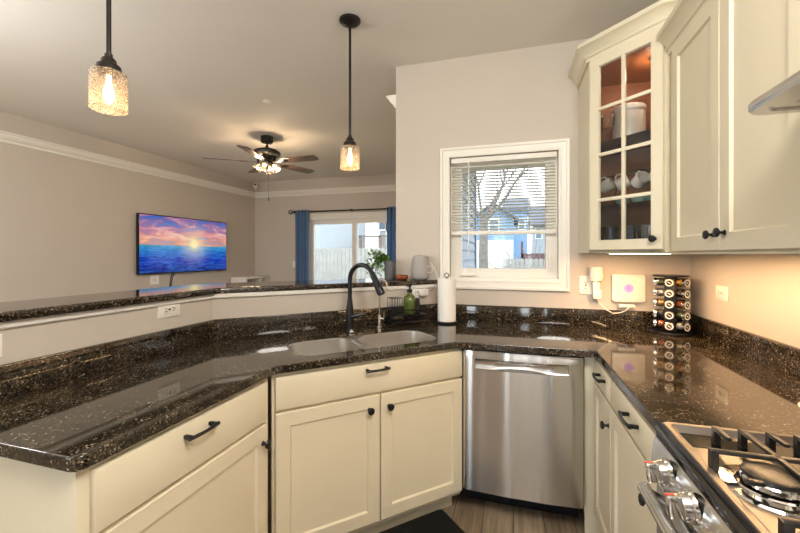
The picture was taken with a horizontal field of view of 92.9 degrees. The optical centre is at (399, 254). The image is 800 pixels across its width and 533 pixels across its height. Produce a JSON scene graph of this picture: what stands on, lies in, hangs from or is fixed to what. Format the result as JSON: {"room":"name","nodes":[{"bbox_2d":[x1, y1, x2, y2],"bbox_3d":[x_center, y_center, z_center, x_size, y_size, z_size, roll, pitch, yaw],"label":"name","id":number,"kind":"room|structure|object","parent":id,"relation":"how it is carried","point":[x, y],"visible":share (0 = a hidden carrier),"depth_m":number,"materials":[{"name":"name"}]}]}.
{"room":"kitchen","nodes":[
{"label":"kitchen","id":0,"kind":"room"},
{"bbox_2d":[0,111,254,301],"bbox_3d":[-4.133,-0.009,2.761,0.100,2.737,9.610,0,0,17],"label":"wall","id":1,"kind":"structure","parent":0,"point":[68,224],"depth_m":4.38,"materials":[{"name":"paint"}]},
{"bbox_2d":[150,275,158,284],"bbox_3d":[-3.353,0.340,5.194,0.006,0.120,0.130,0,0,17],"label":"wall outlet","id":2,"kind":"object","parent":1,"relation":"attached to","point":[154,279],"visible":1,"depth_m":5.19,"materials":[{"name":"white plastic"}]},
{"bbox_2d":[136,213,225,274],"bbox_3d":[-3.181,-0.145,5.670,0.060,0.804,1.574,0,0,17],"label":"television","id":3,"kind":"object","parent":1,"relation":"attached to","point":[164,244],"visible":1,"depth_m":5.46,"materials":[{"name":"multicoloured plastic"}]},
{"bbox_2d":[0,95,395,197],"bbox_3d":[-2.230,-1.127,2.188,3.876,0.095,9.320,0,0,17],"label":"trim","id":4,"kind":"structure","parent":1,"relation":"attached to","point":[5,137],"depth_m":5.09,"materials":[{"name":"white paint"}]},
{"bbox_2d":[0,288,435,364],"bbox_3d":[-0.772,0.784,2.017,0.605,1.152,2.389,0,0,42],"label":"wall","id":5,"kind":"structure","parent":0,"point":[31,341],"depth_m":1.70,"materials":[{"name":"paint"}]},
{"bbox_2d":[0,334,1,356],"bbox_3d":[-1.260,0.282,1.131,0.009,0.072,0.118,0,0,17],"label":"wall outlet","id":6,"kind":"object","parent":5,"relation":"attached to","point":[0,334],"visible":1,"depth_m":1.18,"materials":[{"name":"white plastic"}]},
{"bbox_2d":[0,320,213,398],"bbox_3d":[-1.141,0.394,1.512,0.020,0.102,1.061,0,0,17],"label":"backsplash","id":7,"kind":"structure","parent":5,"relation":"attached to","point":[18,377],"depth_m":1.43,"materials":[{"name":"stone"}]},
{"bbox_2d":[157,304,179,318],"bbox_3d":[-1.071,0.252,1.764,0.009,0.072,0.118,0,0,17],"label":"wall outlet","id":8,"kind":"object","parent":5,"relation":"attached to","point":[169,310],"visible":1,"depth_m":1.75,"materials":[{"name":"white plastic"}]},
{"bbox_2d":[163,306,168,312],"bbox_3d":[-1.074,0.252,1.745,0.004,0.029,0.030,0,0,17],"label":"receptacle","id":9,"kind":"object","parent":8,"relation":"attached to","point":[165,308],"depth_m":1.74,"materials":[{"name":"white plastic"}]},
{"bbox_2d":[171,305,175,311],"bbox_3d":[-1.063,0.252,1.782,0.004,0.029,0.030,0,0,17],"label":"receptacle","id":10,"kind":"object","parent":8,"relation":"attached to","point":[173,307],"depth_m":1.78,"materials":[{"name":"white plastic"}]},
{"bbox_2d":[0,284,436,329],"bbox_3d":[-0.702,0.220,1.988,0.488,0.025,2.338,0,0,42],"label":"trim","id":11,"kind":"structure","parent":5,"relation":"attached to","point":[40,320],"depth_m":1.76,"materials":[{"name":"white paint"}]},
{"bbox_2d":[0,278,437,322],"bbox_3d":[-0.850,0.191,2.080,0.860,0.032,2.524,0,0,42],"label":"bar","id":12,"kind":"object","parent":5,"relation":"on","point":[43,307],"visible":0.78,"depth_m":1.73,"materials":[{"name":"stone"}]},
{"bbox_2d":[366,249,395,279],"bbox_3d":[-0.139,0.065,2.718,0.198,0.220,0.150,0,0,29],"label":"potted plant","id":13,"kind":"object","parent":12,"relation":"on","point":[389,266],"visible":0.98,"depth_m":2.69,"materials":[{"name":"green plant"}]},
{"bbox_2d":[395,275,407,279],"bbox_3d":[0.011,0.158,2.668,0.094,0.034,0.094,0,0,17],"label":"copper bowl","id":14,"kind":"object","parent":12,"relation":"on","point":[397,277],"visible":0.98,"depth_m":2.63,"materials":[{"name":"metal"}]},
{"bbox_2d":[412,255,437,279],"bbox_3d":[0.177,0.087,2.667,0.186,0.175,0.094,0,0,17],"label":"smart speaker","id":15,"kind":"object","parent":12,"relation":"on","point":[420,263],"visible":1,"depth_m":2.64},
{"bbox_2d":[213,303,435,338],"bbox_3d":[-0.368,0.394,2.353,1.421,0.102,0.020,0,0,-28],"label":"backsplash","id":16,"kind":"structure","parent":5,"relation":"attached to","point":[269,324],"depth_m":2.22,"materials":[{"name":"stone"}]},
{"bbox_2d":[410,288,424,296],"bbox_3d":[0.123,0.254,2.625,0.118,0.072,0.010,0,0,-28],"label":"wall outlet","id":17,"kind":"object","parent":5,"relation":"attached to","point":[414,291],"visible":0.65,"depth_m":2.62,"materials":[{"name":"white plastic"}]},
{"bbox_2d":[418,282,437,295],"bbox_3d":[0.198,0.226,2.632,0.145,0.107,0.049,0,0,-17],"label":"power adapter","id":18,"kind":"object","parent":5,"relation":"attached to","point":[421,292],"visible":0.9,"depth_m":2.60,"materials":[{"name":"white plastic"}]},
{"bbox_2d":[255,173,395,281],"bbox_3d":[-0.877,-0.009,6.726,3.876,2.737,0.150,0,0,17],"label":"wall","id":19,"kind":"structure","parent":0,"point":[274,226],"depth_m":6.99,"materials":[{"name":"paint"}]},
{"bbox_2d":[288,208,395,213],"bbox_3d":[-0.946,-0.775,6.614,2.233,0.082,0.103,0,0,17],"label":"curtain rod","id":20,"kind":"object","parent":19,"relation":"attached to","point":[375,208],"visible":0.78,"depth_m":6.59,"materials":[{"name":"brown metal"}]},
{"bbox_2d":[295,210,308,280],"bbox_3d":[-1.758,0.268,6.820,0.284,2.145,0.071,0,0,17],"label":"curtain","id":21,"kind":"object","parent":20,"relation":"hanging from","point":[302,218],"visible":0.56,"depth_m":6.81,"materials":[{"name":"blue fabric"}]},
{"bbox_2d":[387,206,395,274],"bbox_3d":[-0.069,0.268,6.316,0.319,2.145,0.071,0,0,17],"label":"curtain","id":22,"kind":"object","parent":20,"relation":"hanging from","point":[391,213],"visible":0.2,"depth_m":6.33,"materials":[{"name":"blue fabric"}]},
{"bbox_2d":[309,211,386,279],"bbox_3d":[-0.822,0.310,6.695,1.940,2.100,0.158,0,0,17],"label":"door","id":23,"kind":"structure","parent":19,"relation":"in","point":[354,218],"depth_m":6.70,"materials":[{"name":"white paint"}]},
{"bbox_2d":[0,0,658,181],"bbox_3d":[-1.340,-1.427,1.928,5.930,0.100,9.610,0,0,17],"label":"ceiling","id":24,"kind":"structure","parent":0,"point":[200,73],"depth_m":2.69,"materials":[{"name":"paint"}]},
{"bbox_2d":[88,0,127,115],"bbox_3d":[-1.015,-0.941,1.324,0.124,0.873,0.124,0,0,17],"label":"pendant light","id":25,"kind":"object","parent":24,"relation":"hanging from","point":[107,68],"visible":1,"depth_m":1.31,"materials":[{"name":"beige glass"}]},
{"bbox_2d":[204,135,318,200],"bbox_3d":[-1.509,-1.001,4.406,1.255,0.752,1.297,0,0,17],"label":"ceiling fan","id":26,"kind":"object","parent":24,"relation":"hanging from","point":[268,156],"visible":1,"depth_m":4.35,"materials":[{"name":"brown wood"}]},
{"bbox_2d":[339,13,360,170],"bbox_3d":[-0.293,-0.941,2.227,0.124,0.873,0.124,0,0,17],"label":"pendant light","id":27,"kind":"object","parent":24,"relation":"hanging from","point":[348,20],"visible":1,"depth_m":2.21,"materials":[{"name":"brown metal"}]},
{"bbox_2d":[462,172,476,267],"bbox_3d":[0.733,0.185,4.524,0.040,3.150,3.470,0,0,17],"label":"wall","id":28,"kind":"structure","parent":0,"point":[472,259],"depth_m":5.43,"materials":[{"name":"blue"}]},
{"bbox_2d":[441,488,583,532],"bbox_3d":[-1.340,1.410,1.928,5.930,0.100,9.610,0,0,17],"label":"floor","id":29,"kind":"structure","parent":0,"point":[471,515],"depth_m":1.96,"materials":[{"name":"brown wood"}]},
{"bbox_2d":[0,378,270,532],"bbox_3d":[-0.876,0.920,1.265,0.628,0.879,0.700,0,0,17],"label":"base cabinet","id":30,"kind":"object","parent":29,"relation":"on","point":[206,472],"visible":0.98,"depth_m":1.07,"materials":[{"name":"beige paint"}]},
{"bbox_2d":[0,303,799,471],"bbox_3d":[0.213,0.411,1.633,2.545,0.137,2.068,0,0,17],"label":"countertop","id":31,"kind":"structure","parent":30,"relation":"on","point":[73,410],"depth_m":1.46,"materials":[{"name":"stone"}]},
{"bbox_2d":[288,331,435,354],"bbox_3d":[-0.178,0.549,1.973,0.765,0.200,0.304,0,0,-28],"label":"sink","id":32,"kind":"object","parent":31,"relation":"in","point":[335,345],"visible":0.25,"depth_m":2.04,"materials":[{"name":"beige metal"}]},
{"bbox_2d":[345,263,384,331],"bbox_3d":[-0.203,0.245,2.170,0.278,0.401,0.055,0,0,35],"label":"kitchen faucet","id":33,"kind":"object","parent":31,"relation":"on","point":[350,316],"visible":0.92,"depth_m":2.21,"materials":[{"name":"black metal"}]},
{"bbox_2d":[376,279,387,327],"bbox_3d":[-0.106,0.297,2.332,0.086,0.297,0.040,0,0,24],"label":"filter faucet","id":34,"kind":"object","parent":31,"relation":"on","point":[380,318],"visible":0.91,"depth_m":2.33,"materials":[{"name":"silver metal"}]},
{"bbox_2d":[387,297,429,326],"bbox_3d":[0.053,0.358,2.456,0.258,0.175,0.119,0,0,-28],"label":"caddy","id":35,"kind":"object","parent":31,"relation":"on","point":[391,308],"visible":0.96,"depth_m":2.43,"materials":[{"name":"black metal"}]},
{"bbox_2d":[389,312,425,316],"bbox_3d":[0.053,0.383,2.456,0.238,0.004,0.098,0,0,-28],"label":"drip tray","id":36,"kind":"object","parent":35,"relation":"on","point":[399,314],"depth_m":2.43,"materials":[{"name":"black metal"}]},
{"bbox_2d":[387,306,429,323],"bbox_3d":[0.053,0.385,2.456,0.258,0.087,0.119,0,0,-28],"label":"basket","id":37,"kind":"object","parent":35,"relation":"on","point":[391,308],"depth_m":2.43,"materials":[{"name":"black metal"}]},
{"bbox_2d":[403,283,415,313],"bbox_3d":[0.063,0.282,2.461,0.082,0.196,0.082,0,0,-28],"label":"soap bottle","id":38,"kind":"object","parent":35,"relation":"on","point":[409,302],"visible":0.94,"depth_m":2.44,"materials":[{"name":"green glass"}]},
{"bbox_2d":[415,298,419,312],"bbox_3d":[0.112,0.333,2.505,0.032,0.095,0.044,0,0,17],"label":"sponge","id":39,"kind":"object","parent":35,"relation":"on","point":[417,304],"visible":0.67,"depth_m":2.48,"materials":[{"name":"grey"}]},
{"bbox_2d":[436,273,457,324],"bbox_3d":[0.307,0.281,2.501,0.144,0.329,0.144,0,0,17],"label":"paper towel holder","id":40,"kind":"object","parent":31,"relation":"on","point":[437,321],"visible":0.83,"depth_m":2.45,"materials":[{"name":"black metal"}]},
{"bbox_2d":[438,278,455,321],"bbox_3d":[0.307,0.293,2.501,0.119,0.279,0.119,0,0,17],"label":"paper towel roll","id":41,"kind":"object","parent":40,"relation":"on","point":[446,288],"visible":0.98,"depth_m":2.45,"materials":[{"name":"white paper"}]},
{"bbox_2d":[650,274,691,336],"bbox_3d":[1.544,0.280,2.167,0.196,0.331,0.196,0,0,33],"label":"spice rack","id":42,"kind":"object","parent":31,"relation":"on","point":[662,331],"visible":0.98,"depth_m":2.13,"materials":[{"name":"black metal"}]},
{"bbox_2d":[653,319,663,326],"bbox_3d":[1.498,0.396,2.201,0.052,0.047,0.047,0,0,33],"label":"spice jar","id":43,"kind":"object","parent":42,"relation":"on","point":[660,322],"visible":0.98,"depth_m":2.19,"materials":[{"name":"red glass"}]},
{"bbox_2d":[653,309,663,316],"bbox_3d":[1.498,0.336,2.201,0.052,0.047,0.047,0,0,33],"label":"spice jar","id":44,"kind":"object","parent":42,"relation":"on","point":[660,311],"visible":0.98,"depth_m":2.19,"materials":[{"name":"clear glass"}]},
{"bbox_2d":[653,298,663,305],"bbox_3d":[1.498,0.275,2.201,0.052,0.047,0.047,0,0,33],"label":"spice jar","id":45,"kind":"object","parent":42,"relation":"on","point":[660,301],"visible":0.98,"depth_m":2.19,"materials":[{"name":"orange glass"}]},
{"bbox_2d":[653,288,663,295],"bbox_3d":[1.498,0.214,2.201,0.052,0.047,0.047,0,0,33],"label":"spice jar","id":46,"kind":"object","parent":42,"relation":"on","point":[660,290],"visible":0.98,"depth_m":2.19,"materials":[{"name":"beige glass"}]},
{"bbox_2d":[653,277,663,285],"bbox_3d":[1.498,0.154,2.201,0.052,0.047,0.047,0,0,33],"label":"spice jar","id":47,"kind":"object","parent":42,"relation":"on","point":[660,280],"visible":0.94,"depth_m":2.19,"materials":[{"name":"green glass"}]},
{"bbox_2d":[664,321,673,330],"bbox_3d":[1.504,0.396,2.126,0.047,0.047,0.052,0,0,33],"label":"spice jar","id":48,"kind":"object","parent":42,"relation":"on","point":[669,326],"visible":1,"depth_m":2.10,"materials":[{"name":"silver glass"}]},
{"bbox_2d":[664,311,673,319],"bbox_3d":[1.504,0.336,2.126,0.047,0.047,0.052,0,0,33],"label":"spice jar","id":49,"kind":"object","parent":42,"relation":"on","point":[669,315],"visible":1,"depth_m":2.10,"materials":[{"name":"silver glass"}]},
{"bbox_2d":[664,300,673,308],"bbox_3d":[1.504,0.275,2.126,0.047,0.047,0.052,0,0,33],"label":"spice jar","id":50,"kind":"object","parent":42,"relation":"on","point":[668,304],"visible":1,"depth_m":2.10,"materials":[{"name":"silver glass"}]},
{"bbox_2d":[664,289,673,297],"bbox_3d":[1.504,0.214,2.126,0.047,0.047,0.052,0,0,33],"label":"spice jar","id":51,"kind":"object","parent":42,"relation":"on","point":[668,293],"visible":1,"depth_m":2.10,"materials":[{"name":"silver glass"}]},
{"bbox_2d":[664,278,673,286],"bbox_3d":[1.504,0.154,2.126,0.047,0.047,0.052,0,0,33],"label":"spice jar","id":52,"kind":"object","parent":42,"relation":"on","point":[668,282],"visible":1,"depth_m":2.10,"materials":[{"name":"silver glass"}]},
{"bbox_2d":[676,322,690,331],"bbox_3d":[1.560,0.396,2.094,0.047,0.047,0.052,0,0,-12],"label":"spice jar","id":53,"kind":"object","parent":42,"relation":"on","point":[685,327],"visible":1,"depth_m":2.07,"materials":[{"name":"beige glass"}]},
{"bbox_2d":[676,311,690,320],"bbox_3d":[1.560,0.336,2.094,0.047,0.047,0.052,0,0,-12],"label":"spice jar","id":54,"kind":"object","parent":42,"relation":"on","point":[686,316],"visible":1,"depth_m":2.07,"materials":[{"name":"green glass"}]},
{"bbox_2d":[676,301,690,309],"bbox_3d":[1.560,0.275,2.094,0.047,0.047,0.052,0,0,-12],"label":"spice jar","id":55,"kind":"object","parent":42,"relation":"on","point":[685,305],"visible":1,"depth_m":2.07,"materials":[{"name":"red glass"}]},
{"bbox_2d":[676,290,690,298],"bbox_3d":[1.560,0.214,2.094,0.047,0.047,0.052,0,0,-12],"label":"spice jar","id":56,"kind":"object","parent":42,"relation":"on","point":[686,294],"visible":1,"depth_m":2.07,"materials":[{"name":"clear glass"}]},
{"bbox_2d":[676,279,690,286],"bbox_3d":[1.560,0.154,2.094,0.047,0.047,0.052,0,0,-12],"label":"spice jar","id":57,"kind":"object","parent":42,"relation":"on","point":[680,282],"visible":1,"depth_m":2.07,"materials":[{"name":"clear glass"}]},
{"bbox_2d":[230,275,268,282],"bbox_3d":[-2.688,0.873,6.827,0.332,0.975,0.630,0,0,17],"label":"console shelf","id":58,"kind":"object","parent":29,"relation":"on","point":[255,278],"visible":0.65,"depth_m":6.80,"materials":[{"name":"white paint"}]},
{"bbox_2d":[268,348,461,532],"bbox_3d":[-0.193,0.920,1.942,0.955,0.879,0.498,0,0,-28],"label":"base cabinet","id":59,"kind":"object","parent":29,"relation":"on","point":[373,446],"visible":0.94,"depth_m":1.73,"materials":[{"name":"beige paint"}]},
{"bbox_2d":[379,509,464,532],"bbox_3d":[0.001,1.353,1.633,0.755,0.014,0.472,0,0,-28],"label":"floor mat","id":60,"kind":"object","parent":29,"relation":"on","point":[438,521],"visible":1,"depth_m":1.89,"materials":[{"name":"black rubber"}]},
{"bbox_2d":[462,349,583,517],"bbox_3d":[0.682,0.921,2.168,0.592,0.878,0.595,0,0,17],"label":"dishwasher","id":61,"kind":"object","parent":29,"relation":"on","point":[523,413],"visible":0.98,"depth_m":1.89,"materials":[{"name":"silver metal"}]},
{"bbox_2d":[584,357,612,532],"bbox_3d":[1.164,0.920,1.606,0.650,0.879,0.353,0,0,17],"label":"base cabinet","id":62,"kind":"object","parent":29,"relation":"on","point":[597,380],"visible":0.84,"depth_m":1.77,"materials":[{"name":"beige paint"}]},
{"bbox_2d":[611,379,656,532],"bbox_3d":[1.040,0.920,1.186,0.648,0.879,0.522,0,0,17],"label":"base cabinet","id":63,"kind":"object","parent":29,"relation":"on","point":[632,435],"visible":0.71,"depth_m":1.30,"materials":[{"name":"beige paint"}]},
{"bbox_2d":[637,421,799,532],"bbox_3d":[0.848,0.884,0.563,0.706,0.951,0.760,0,0,17],"label":"gas range","id":64,"kind":"object","parent":29,"relation":"on","point":[709,479],"visible":1,"depth_m":0.78,"materials":[{"name":"silver metal"}]},
{"bbox_2d":[396,38,689,377],"bbox_3d":[0.869,-0.009,2.590,1.834,2.737,0.140,0,0,17],"label":"wall","id":65,"kind":"structure","parent":0,"point":[528,94],"depth_m":2.59,"materials":[{"name":"paint"}]},
{"bbox_2d":[440,138,569,291],"bbox_3d":[0.706,-0.257,2.624,0.841,0.982,0.157,0,0,17],"label":"window","id":66,"kind":"structure","parent":65,"relation":"in","point":[528,279],"depth_m":2.55,"materials":[{"name":"white paint"}]},
{"bbox_2d":[451,151,556,257],"bbox_3d":[0.696,-0.329,2.593,0.692,0.698,0.056,0,0,17],"label":"window blind","id":67,"kind":"object","parent":66,"relation":"attached to","point":[544,156],"visible":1,"depth_m":2.59,"materials":[{"name":"white paint"}]},
{"bbox_2d":[436,303,684,327],"bbox_3d":[0.988,0.394,2.471,1.538,0.102,0.020,0,0,17],"label":"backsplash","id":68,"kind":"structure","parent":65,"relation":"attached to","point":[570,316],"depth_m":2.45,"materials":[{"name":"stone"}]},
{"bbox_2d":[579,276,591,294],"bbox_3d":[1.182,0.192,2.418,0.074,0.118,0.009,0,0,17],"label":"wall outlet","id":69,"kind":"object","parent":65,"relation":"attached to","point":[585,285],"visible":0.88,"depth_m":2.42,"materials":[{"name":"white plastic"}]},
{"bbox_2d":[592,289,628,313],"bbox_3d":[1.303,0.288,2.354,0.201,0.145,0.046,0,0,17],"label":"power adapter","id":70,"kind":"object","parent":65,"relation":"attached to","point":[596,293],"visible":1,"depth_m":2.35,"materials":[{"name":"white plastic"}]},
{"bbox_2d":[589,267,602,288],"bbox_3d":[1.228,0.145,2.378,0.078,0.137,0.078,0,0,17],"label":"night light","id":71,"kind":"object","parent":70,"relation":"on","point":[596,273],"visible":1,"depth_m":2.35,"materials":[{"name":"white plastic"}]},
{"bbox_2d":[568,0,678,252],"bbox_3d":[1.312,-0.588,2.036,0.669,1.152,0.669,0,0,17],"label":"upper cabinet","id":72,"kind":"object","parent":65,"relation":"attached to","point":[624,63],"visible":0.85,"depth_m":2.04,"materials":[{"name":"beige paint"}]},
{"bbox_2d":[601,112,614,140],"bbox_3d":[1.195,-0.725,2.190,0.076,0.200,0.076,0,0,17],"label":"wine glass","id":73,"kind":"object","parent":72,"relation":"on","point":[607,129],"visible":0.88,"depth_m":2.20,"materials":[{"name":"clear glass"}]},
{"bbox_2d":[604,226,617,239],"bbox_3d":[1.173,-0.096,2.113,0.068,0.125,0.068,0,0,17],"label":"drinking glass","id":74,"kind":"object","parent":72,"relation":"in","point":[616,227],"visible":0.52,"depth_m":2.10,"materials":[{"name":"glass"}]},
{"bbox_2d":[606,227,619,239],"bbox_3d":[1.227,-0.096,2.191,0.068,0.125,0.068,0,0,17],"label":"drinking glass","id":75,"kind":"object","parent":72,"relation":"in","point":[607,228],"visible":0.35,"depth_m":2.18,"materials":[{"name":"glass"}]},
{"bbox_2d":[615,198,629,203],"bbox_3d":[1.243,-0.303,2.126,0.080,0.045,0.080,0,0,17],"label":"bowl","id":76,"kind":"object","parent":72,"relation":"on","point":[627,199],"visible":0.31,"depth_m":2.10,"materials":[{"name":"ceramic"}]},
{"bbox_2d":[601,129,650,155],"bbox_3d":[1.360,-0.622,2.066,0.580,0.006,0.570,0,0,17],"label":"glass shelf","id":77,"kind":"object","parent":72,"relation":"attached to","point":[643,136],"depth_m":2.13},
{"bbox_2d":[601,200,650,212],"bbox_3d":[1.360,-0.269,2.066,0.580,0.006,0.570,0,0,17],"label":"glass shelf","id":78,"kind":"object","parent":72,"relation":"attached to","point":[641,206],"depth_m":2.13,"materials":[{"name":"glass"}]},
{"bbox_2d":[606,168,650,203],"bbox_3d":[1.285,-0.370,2.069,0.106,0.195,0.320,0,0,-28],"label":"mug rack","id":79,"kind":"object","parent":72,"relation":"on","point":[650,168],"visible":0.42,"depth_m":2.06,"materials":[{"name":"black metal"}]},
{"bbox_2d":[601,177,614,192],"bbox_3d":[1.176,-0.401,2.166,0.068,0.096,0.086,0,0,-43],"label":"mug","id":80,"kind":"object","parent":79,"relation":"on","point":[607,184],"visible":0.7,"depth_m":2.15,"materials":[{"name":"white ceramic"}]},
{"bbox_2d":[614,174,631,190],"bbox_3d":[1.220,-0.401,2.084,0.086,0.096,0.068,0,0,33],"label":"mug","id":81,"kind":"object","parent":79,"relation":"on","point":[617,182],"visible":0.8,"depth_m":2.07,"materials":[{"name":"white ceramic"}]},
{"bbox_2d":[631,170,648,187],"bbox_3d":[1.264,-0.401,2.000,0.068,0.096,0.086,0,0,0],"label":"mug","id":82,"kind":"object","parent":79,"relation":"on","point":[640,179],"visible":0.98,"depth_m":2.00,"materials":[{"name":"white ceramic"}]},
{"bbox_2d":[612,102,646,138],"bbox_3d":[1.322,-0.740,2.194,0.174,0.230,0.174,0,0,17],"label":"canister","id":83,"kind":"object","parent":72,"relation":"on","point":[635,111],"visible":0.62,"depth_m":2.12,"materials":[{"name":"white ceramic"}]},
{"bbox_2d":[634,225,636,238],"bbox_3d":[1.235,-0.096,2.042,0.068,0.125,0.068,0,0,17],"label":"drinking glass","id":84,"kind":"object","parent":72,"relation":"in","point":[635,227],"visible":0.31,"depth_m":2.02,"materials":[{"name":"glass"}]},
{"bbox_2d":[631,196,644,201],"bbox_3d":[1.285,-0.303,2.047,0.080,0.045,0.080,0,0,17],"label":"bowl","id":85,"kind":"object","parent":72,"relation":"on","point":[636,199],"visible":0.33,"depth_m":2.02,"materials":[{"name":"ceramic"}]},
{"bbox_2d":[607,253,670,253],"bbox_3d":[1.266,-0.008,2.007,0.032,0.006,0.340,0,0,-28],"label":"strip light","id":86,"kind":"object","parent":72,"relation":"attached to","point":[607,253],"visible":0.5,"depth_m":2.00,"materials":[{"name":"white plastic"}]},
{"bbox_2d":[639,224,641,238],"bbox_3d":[1.275,-0.096,1.968,0.068,0.125,0.068,0,0,17],"label":"drinking glass","id":87,"kind":"object","parent":72,"relation":"in","point":[640,230],"visible":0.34,"depth_m":1.97,"materials":[{"name":"glass"}]},
{"bbox_2d":[637,225,650,238],"bbox_3d":[1.326,-0.096,2.067,0.068,0.125,0.068,0,0,17],"label":"drinking glass","id":88,"kind":"object","parent":72,"relation":"in","point":[649,226],"visible":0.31,"depth_m":2.06,"materials":[{"name":"glass"}]},
{"bbox_2d":[618,304,634,308],"bbox_3d":[1.395,0.316,2.341,0.090,0.022,0.034,0,0,17],"label":"wall bracket","id":89,"kind":"object","parent":65,"relation":"attached to","point":[619,305],"visible":1,"depth_m":2.33,"materials":[{"name":"white plastic"}]},
{"bbox_2d":[611,274,644,302],"bbox_3d":[1.405,0.205,2.341,0.180,0.168,0.028,0,0,17],"label":"hub","id":90,"kind":"object","parent":65,"relation":"attached to","point":[624,288],"visible":1,"depth_m":2.33,"materials":[{"name":"white plastic"}]},
{"bbox_2d":[690,254,799,347],"bbox_3d":[0.948,-0.009,-0.564,0.120,2.737,6.140,0,0,17],"label":"wall","id":91,"kind":"structure","parent":0,"point":[764,289],"depth_m":1.67,"materials":[{"name":"paint"}]},
{"bbox_2d":[716,285,728,301],"bbox_3d":[1.619,0.192,1.912,0.009,0.072,0.118,0,0,17],"label":"wall outlet","id":92,"kind":"object","parent":91,"relation":"attached to","point":[722,292],"visible":1,"depth_m":1.90,"materials":[{"name":"white plastic"}]},
{"bbox_2d":[656,0,799,253],"bbox_3d":[1.248,-0.512,1.303,0.371,1.019,0.885,0,0,17],"label":"upper cabinet","id":93,"kind":"object","parent":91,"relation":"attached to","point":[735,172],"visible":1,"depth_m":1.25,"materials":[{"name":"beige paint"}]},
{"bbox_2d":[688,313,799,377],"bbox_3d":[1.505,0.394,1.548,0.020,0.102,1.492,0,0,17],"label":"backsplash","id":94,"kind":"structure","parent":91,"relation":"attached to","point":[784,357],"depth_m":1.65,"materials":[{"name":"stone"}]},
{"bbox_2d":[748,70,799,114],"bbox_3d":[0.965,-0.860,0.520,0.464,1.031,0.765,0,0,17],"label":"range hood","id":95,"kind":"object","parent":91,"relation":"attached to","point":[784,97],"visible":1,"depth_m":0.86,"materials":[{"name":"grey metal"}]},
{"label":"outside","id":96,"kind":"structure","parent":0,"visible":0},
{"bbox_3d":[4.285,2.010,14.375,120.000,0.200,150.000,0,0,17],"label":"lawn","id":97,"kind":"structure","parent":96,"visible":0},
{"bbox_2d":[315,223,365,279],"bbox_3d":[-6.915,-2.465,21.783,8.900,8.750,6.500,0,0,17],"label":"house","id":98,"kind":"structure","parent":97,"relation":"on","point":[327,236],"depth_m":19.51,"materials":[{"name":"grey"}]},
{"bbox_2d":[315,248,386,279],"bbox_3d":[-2.509,0.825,13.812,6.300,2.170,0.060,0,0,17],"label":"fence","id":99,"kind":"object","parent":97,"relation":"on","point":[322,256],"visible":0.22,"depth_m":13.68,"materials":[{"name":"white wood"}]},
{"bbox_2d":[359,235,386,248],"bbox_3d":[-0.276,0.400,22.178,3.600,3.020,2.350,0,0,17],"label":"deck","id":100,"kind":"object","parent":97,"relation":"on","point":[360,236],"visible":0.29,"depth_m":21.33,"materials":[{"name":"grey wood"}]},
{"bbox_2d":[377,223,386,247],"bbox_3d":[1.472,-2.465,26.640,4.600,8.750,6.800,0,0,17],"label":"house","id":101,"kind":"structure","parent":97,"relation":"on","point":[381,227],"depth_m":24.21,"materials":[{"name":"grey"}]},
{"bbox_2d":[477,203,518,267],"bbox_3d":[8.300,-1.090,33.004,3.750,6.000,8.600,0,0,17],"label":"house","id":102,"kind":"structure","parent":97,"relation":"on","point":[502,243],"depth_m":29.02,"materials":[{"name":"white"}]},
{"bbox_2d":[477,168,529,267],"bbox_3d":[3.097,-1.203,11.165,4.240,6.270,2.624,0,0,34],"label":"bare tree","id":103,"kind":"object","parent":97,"relation":"on","point":[483,239],"visible":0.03,"depth_m":11.15,"materials":[{"name":"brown plant"}]},
{"bbox_2d":[502,199,530,261],"bbox_3d":[12.477,-2.065,40.890,2.750,7.950,7.200,0,0,17],"label":"house","id":104,"kind":"structure","parent":97,"relation":"on","point":[518,238],"depth_m":37.69,"materials":[{"name":"blue"}]},
{"bbox_2d":[489,241,543,268],"bbox_3d":[6.109,0.571,17.845,4.542,2.731,3.415,0,0,-39],"label":"bare shrub","id":105,"kind":"object","parent":97,"relation":"on","point":[536,241],"visible":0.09,"depth_m":17.58,"materials":[{"name":"plant"}]},
{"bbox_2d":[502,258,544,268],"bbox_3d":[6.592,1.015,13.186,5.900,1.790,0.060,0,0,17],"label":"picket fence","id":106,"kind":"object","parent":97,"relation":"on","point":[505,262],"visible":0.09,"depth_m":13.79,"materials":[{"name":"white wood"}]},
{"bbox_2d":[521,241,544,265],"bbox_3d":[8.054,0.560,22.643,1.600,2.700,1.600,0,0,17],"label":"tower","id":107,"kind":"structure","parent":97,"relation":"on","point":[530,255],"depth_m":21.95,"materials":[{"name":"red wood"}]},
{"bbox_2d":[529,207,544,268],"bbox_3d":[20.222,-2.215,48.233,7.400,8.250,8.700,0,0,17],"label":"house","id":108,"kind":"structure","parent":97,"relation":"on","point":[540,238],"depth_m":45.27,"materials":[{"name":"grey"}]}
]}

